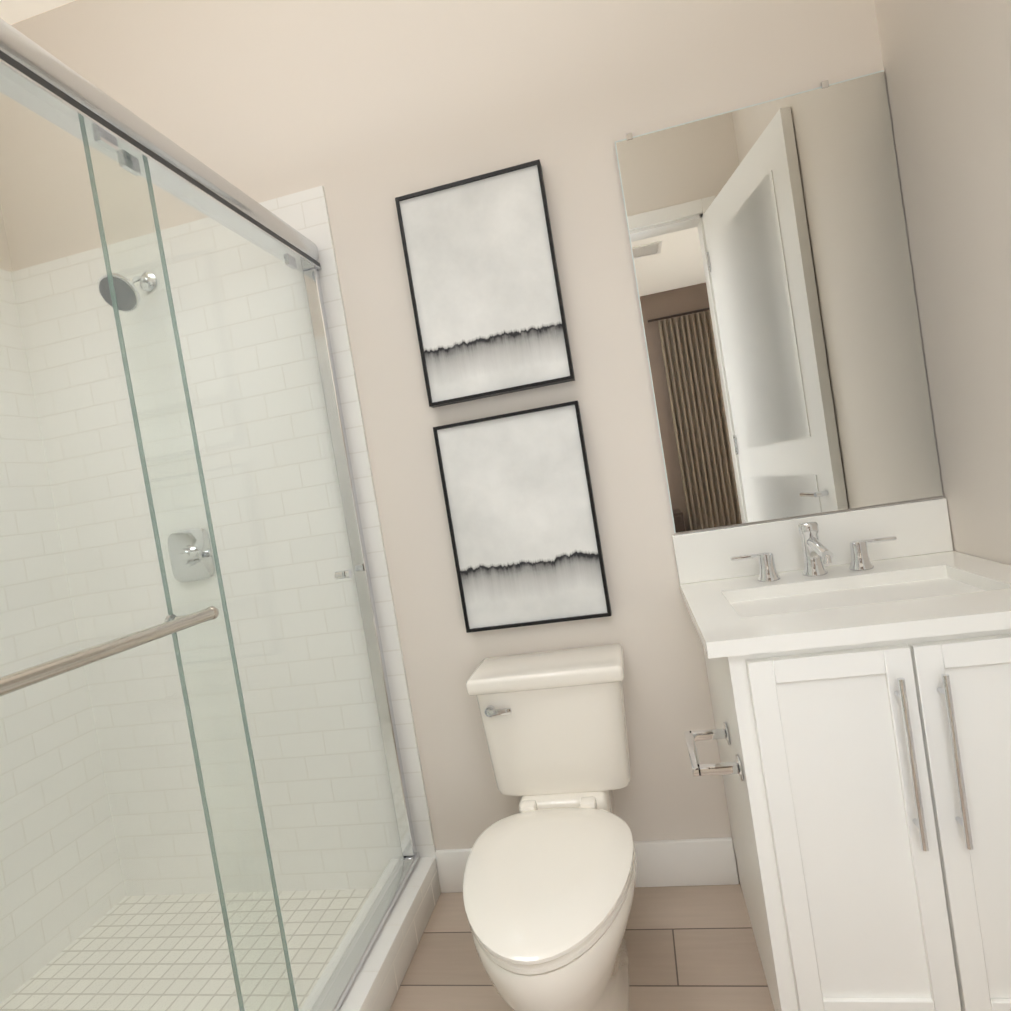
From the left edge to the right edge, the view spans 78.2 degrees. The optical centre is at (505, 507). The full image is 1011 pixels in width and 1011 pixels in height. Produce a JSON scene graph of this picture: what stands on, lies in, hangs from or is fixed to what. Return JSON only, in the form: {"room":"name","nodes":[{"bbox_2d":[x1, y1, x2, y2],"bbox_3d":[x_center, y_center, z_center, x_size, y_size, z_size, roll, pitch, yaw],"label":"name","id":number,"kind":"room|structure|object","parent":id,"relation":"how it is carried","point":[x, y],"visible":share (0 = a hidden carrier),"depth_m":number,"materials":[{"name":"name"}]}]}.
{"room":"bathroom","nodes":[
{"label":"bathroom","id":0,"kind":"room"},
{"bbox_2d":[0,0,75,24],"bbox_3d":[-0.689,-1.731,1.002,2.990,0.100,1.860,-9,2,11],"label":"ceiling","id":1,"kind":"structure","parent":0,"point":[13,12],"depth_m":1.97,"materials":[{"name":"beige paint"}]},
{"bbox_2d":[0,881,774,1010],"bbox_3d":[-0.207,1.246,1.098,2.990,0.125,1.860,-9,2,11],"label":"floor","id":2,"kind":"structure","parent":0,"point":[91,965],"depth_m":1.68,"materials":[{"name":"tile"}]},
{"bbox_2d":[300,857,440,1010],"bbox_3d":[-0.427,1.184,1.141,0.145,0.115,1.588,-9,2,11],"label":"shower curb","id":3,"kind":"structure","parent":2,"relation":"on","point":[376,984],"depth_m":1.59,"materials":[{"name":"tile"}]},
{"bbox_2d":[0,18,419,1010],"bbox_3d":[-0.565,0.192,1.156,0.110,1.884,1.486,-9,2,11],"label":"shower door","id":4,"kind":"structure","parent":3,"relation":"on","point":[38,80],"depth_m":1.22,"materials":[{"name":"clear glass"}]},
{"bbox_2d":[463,644,636,1010],"bbox_3d":[0.115,0.785,1.431,0.410,0.710,0.763,-9,2,11],"label":"toilet","id":5,"kind":"object","parent":2,"relation":"on","point":[549,880],"visible":1,"depth_m":1.39,"materials":[{"name":"white ceramic"}]},
{"bbox_2d":[672,498,1010,1010],"bbox_3d":[0.805,0.534,1.361,0.674,0.990,0.622,-9,2,11],"label":"bathroom vanity","id":6,"kind":"object","parent":2,"relation":"on","point":[865,715],"visible":1,"depth_m":1.13,"materials":[{"name":"white wood"}]},
{"bbox_2d":[684,722,743,780],"bbox_3d":[0.431,0.510,1.304,0.093,0.040,0.196,-9,2,11],"label":"paper holder","id":7,"kind":"object","parent":6,"relation":"attached to","point":[697,767],"visible":1,"depth_m":1.25,"materials":[{"name":"silver metal"}]},
{"bbox_2d":[730,522,896,581],"bbox_3d":[0.755,0.105,1.509,0.387,0.131,0.158,-9,2,11],"label":"faucet","id":8,"kind":"object","parent":6,"relation":"on","point":[816,551],"visible":1,"depth_m":1.54,"materials":[{"name":"silver metal"}]},
{"bbox_2d":[0,0,942,880],"bbox_3d":[-0.319,-0.285,1.911,3.070,2.930,0.120,-9,2,11],"label":"wall","id":9,"kind":"structure","parent":0,"point":[364,112],"depth_m":1.79,"materials":[{"name":"beige paint"}]},
{"bbox_2d":[0,204,125,1003],"bbox_3d":[-1.730,-0.037,1.314,0.100,2.930,1.620,-9,2,11],"label":"wall tile","id":10,"kind":"structure","parent":9,"relation":"attached to","point":[21,604],"depth_m":1.96,"materials":[{"name":"white tile"}]},
{"bbox_2d":[11,186,441,895],"bbox_3d":[-0.917,0.199,1.991,1.135,2.160,0.012,-9,2,11],"label":"wall tile","id":11,"kind":"structure","parent":9,"relation":"attached to","point":[305,212],"depth_m":1.98,"materials":[{"name":"white tile"}]},
{"bbox_2d":[98,272,156,311],"bbox_3d":[-1.137,-0.664,1.885,0.114,0.150,0.172,-9,2,11],"label":"shower head","id":12,"kind":"object","parent":11,"relation":"attached to","point":[105,294],"depth_m":1.84},
{"bbox_2d":[168,528,214,581],"bbox_3d":[-1.013,0.155,1.970,0.152,0.164,0.060,-9,2,11],"label":"shower valve","id":13,"kind":"object","parent":11,"relation":"attached to","point":[184,541],"depth_m":1.98,"materials":[{"name":"silver metal"}]},
{"bbox_2d":[395,159,574,407],"bbox_3d":[-0.060,-0.618,1.756,0.420,0.598,0.039,-9,2,11],"label":"picture","id":14,"kind":"object","parent":9,"relation":"attached to","point":[484,282],"visible":0.98,"depth_m":1.74,"materials":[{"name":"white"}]},
{"bbox_2d":[433,400,611,632],"bbox_3d":[0.046,0.034,1.778,0.420,0.603,0.039,-9,2,11],"label":"picture","id":15,"kind":"object","parent":9,"relation":"attached to","point":[521,516],"visible":1,"depth_m":1.76,"materials":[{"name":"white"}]},
{"bbox_2d":[435,837,738,892],"bbox_3d":[0.218,1.050,1.821,0.873,0.130,0.016,-9,2,11],"label":"baseboard","id":16,"kind":"structure","parent":9,"relation":"attached to","point":[689,862],"depth_m":1.76,"materials":[{"name":"white paint"}]},
{"bbox_2d":[614,70,942,532],"bbox_3d":[0.701,-0.512,1.628,0.666,1.079,0.009,-9,2,11],"label":"mirror","id":17,"kind":"object","parent":9,"relation":"attached to","point":[768,240],"visible":1,"depth_m":1.62,"materials":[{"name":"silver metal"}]},
{"bbox_2d":[874,0,1010,564],"bbox_3d":[0.931,-0.449,0.706,0.120,2.930,1.740,-9,2,11],"label":"wall","id":18,"kind":"structure","parent":0,"point":[947,67],"depth_m":1.36,"materials":[{"name":"beige paint"}]}
]}

